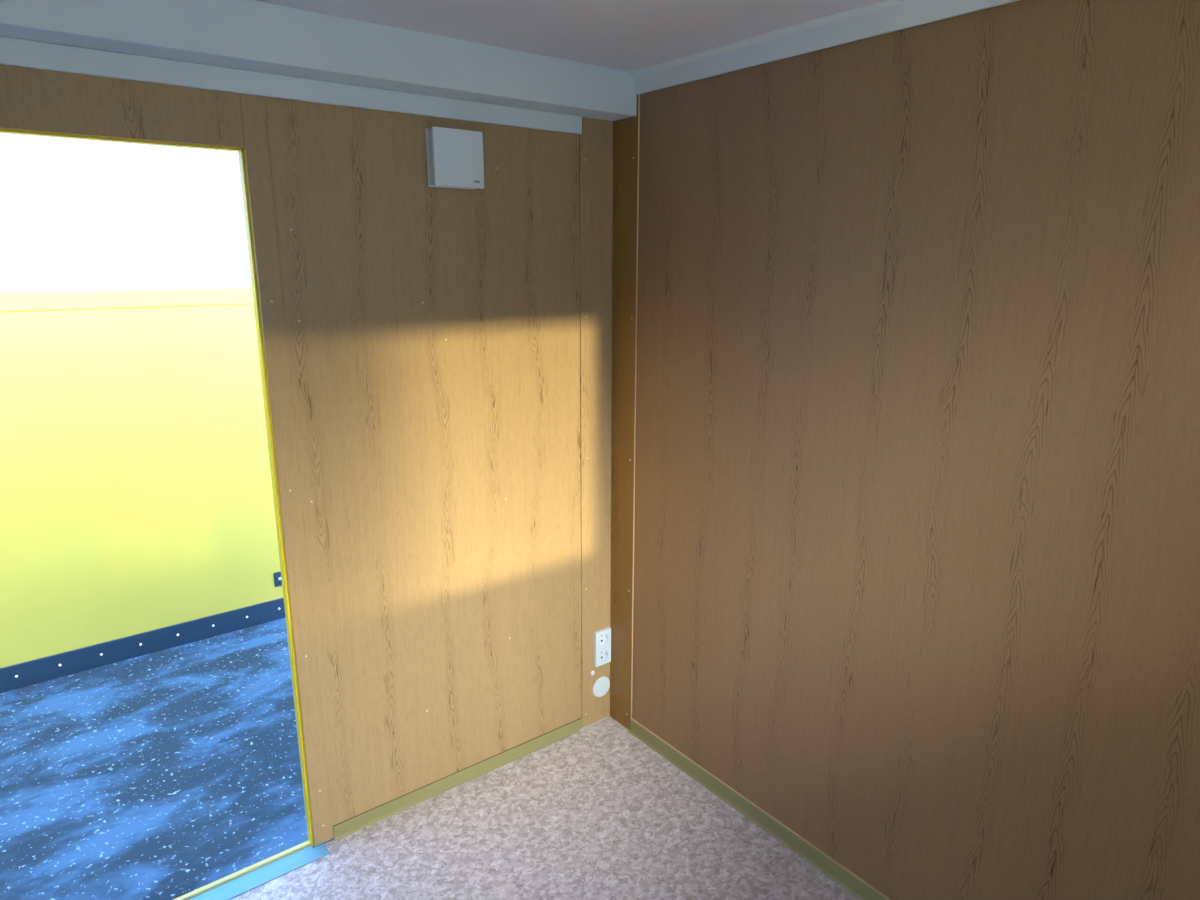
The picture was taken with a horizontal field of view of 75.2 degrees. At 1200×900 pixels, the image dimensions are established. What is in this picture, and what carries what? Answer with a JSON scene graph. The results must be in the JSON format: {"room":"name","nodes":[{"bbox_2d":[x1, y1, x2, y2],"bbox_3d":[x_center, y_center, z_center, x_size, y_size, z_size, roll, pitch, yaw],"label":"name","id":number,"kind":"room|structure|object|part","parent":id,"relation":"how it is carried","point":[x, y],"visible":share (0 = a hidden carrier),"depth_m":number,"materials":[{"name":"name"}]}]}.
{"room":"empty room","nodes":[
{"label":"empty room","id":0,"kind":"room"},
{"bbox_2d":[0,65,612,845],"bbox_3d":[-1.516,0.176,1.740,4.002,2.457,0.044,-10,17,-37],"label":"wall","id":1,"kind":"structure","parent":0,"point":[438,360],"depth_m":2.46,"materials":[{"name":"brown wood"}]},
{"bbox_2d":[0,128,313,899],"bbox_3d":[-1.286,0.320,1.972,0.926,2.112,0.033,-10,17,-37],"label":"door frame","id":2,"kind":"structure","parent":1,"relation":"in","point":[240,151],"depth_m":2.18,"materials":[{"name":"yellow metal"}]},
{"bbox_3d":[-1.284,1.320,2.212,0.913,0.011,0.012,-10,17,-37],"label":"sill rail","id":3,"kind":"part","parent":2,"relation":"part of","materials":[{"name":"beige paint"}]},
{"bbox_2d":[0,36,581,134],"bbox_3d":[-1.570,-0.792,1.423,3.818,0.054,0.013,-10,17,-37],"label":"trim","id":4,"kind":"structure","parent":1,"relation":"attached to","point":[13,51],"depth_m":1.96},
{"bbox_2d":[0,0,636,120],"bbox_3d":[-1.480,-0.882,1.400,3.958,0.130,0.124,-10,17,-37],"label":"beam","id":5,"kind":"structure","parent":1,"relation":"attached to","point":[250,35],"depth_m":1.93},
{"bbox_2d":[425,126,483,189],"bbox_3d":[-0.425,-0.857,2.293,0.161,0.160,0.060,-10,17,-37],"label":"ventilation unit","id":6,"kind":"object","parent":1,"relation":"attached to","point":[454,156],"visible":1,"depth_m":2.27,"materials":[{"name":"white plastic"}]},
{"bbox_2d":[333,718,582,840],"bbox_3d":[-0.462,1.160,2.795,0.995,0.047,0.011,-10,17,-37],"label":"baseboard","id":7,"kind":"structure","parent":1,"relation":"attached to","point":[366,819],"depth_m":2.75,"materials":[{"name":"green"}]},
{"bbox_2d":[593,677,609,696],"bbox_3d":[0.006,0.950,3.119,0.085,0.085,0.006,-10,17,-37],"label":"wall cap","id":8,"kind":"object","parent":1,"relation":"attached to","point":[601,686],"visible":1,"depth_m":3.11,"materials":[{"name":"white plastic"}]},
{"bbox_2d":[594,627,610,666],"bbox_3d":[0.010,0.779,3.076,0.076,0.146,0.013,-10,17,-37],"label":"double socket","id":9,"kind":"object","parent":1,"relation":"attached to","point":[602,638],"visible":1,"depth_m":3.07,"materials":[{"name":"white plastic"}]},
{"bbox_2d":[229,717,859,899],"bbox_3d":[-0.783,1.635,1.090,3.960,0.066,2.433,-10,17,-37],"label":"floor","id":10,"kind":"structure","parent":0,"point":[595,812],"depth_m":2.48,"materials":[{"name":"carpet"}]},
{"bbox_2d":[189,844,329,899],"bbox_3d":[-1.243,1.329,2.190,0.947,0.003,0.070,-10,17,-37],"label":"threshold","id":11,"kind":"object","parent":10,"relation":"on","point":[240,885],"visible":1,"depth_m":2.36,"materials":[{"name":"blue metal"}]},
{"bbox_2d":[580,716,609,731],"bbox_3d":[-0.020,1.099,3.128,0.163,0.007,0.016,-10,17,-37],"label":"bead","id":12,"kind":"object","parent":10,"relation":"on","point":[585,727],"visible":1,"depth_m":3.12,"materials":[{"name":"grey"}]},
{"bbox_2d":[255,0,881,71],"bbox_3d":[-0.775,-0.756,0.500,3.960,0.055,2.420,-10,17,-37],"label":"ceiling","id":13,"kind":"structure","parent":0,"point":[626,35],"depth_m":1.98,"materials":[{"name":"white paint"}]},
{"bbox_2d":[610,0,1199,899],"bbox_3d":[0.788,0.149,2.003,0.044,2.523,2.462,-10,17,-37],"label":"wall","id":14,"kind":"structure","parent":0,"point":[905,409],"depth_m":1.91,"materials":[{"name":"brown wood"}]},
{"bbox_2d":[629,718,890,899],"bbox_3d":[0.822,1.302,2.199,0.014,0.058,2.284,-10,17,-37],"label":"baseboard","id":15,"kind":"structure","parent":14,"relation":"attached to","point":[827,865],"depth_m":2.56,"materials":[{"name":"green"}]},
{"bbox_2d":[632,0,1019,94],"bbox_3d":[0.816,-0.970,1.640,0.025,0.067,2.294,-10,17,-37],"label":"trim","id":16,"kind":"structure","parent":14,"relation":"attached to","point":[884,16],"depth_m":1.99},
{"label":"outside","id":17,"kind":"structure","parent":0,"visible":0},
{"bbox_2d":[0,618,333,899],"bbox_3d":[-1.696,1.675,1.938,26.400,0.110,30.800,-10,17,-37],"label":"floor","id":18,"kind":"structure","parent":17,"point":[171,773],"depth_m":3.17,"materials":[{"name":"blue carpet"}]},
{"bbox_2d":[0,277,285,692],"bbox_3d":[-3.463,0.011,4.515,5.610,1.892,2.318,-10,17,-37],"label":"wall","id":19,"kind":"structure","parent":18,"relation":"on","point":[137,512],"depth_m":3.92,"materials":[{"name":"yellow paint"}]},
{"bbox_3d":[-2.771,-0.653,3.440,5.434,0.087,0.055,-10,17,-37],"label":"rail","id":20,"kind":"part","parent":19,"relation":"part of","materials":[{"name":"paint"}]},
{"bbox_3d":[-2.776,1.081,3.866,5.434,0.123,0.070,-10,17,-37],"label":"rail","id":21,"kind":"part","parent":19,"relation":"part of","materials":[{"name":"blue metal"}]},
{"bbox_3d":[-1.835,0.740,4.499,0.091,0.082,0.009,-10,17,-37],"label":"fixing plate","id":22,"kind":"part","parent":19,"relation":"part of","materials":[{"name":"blue metal"}]}
]}

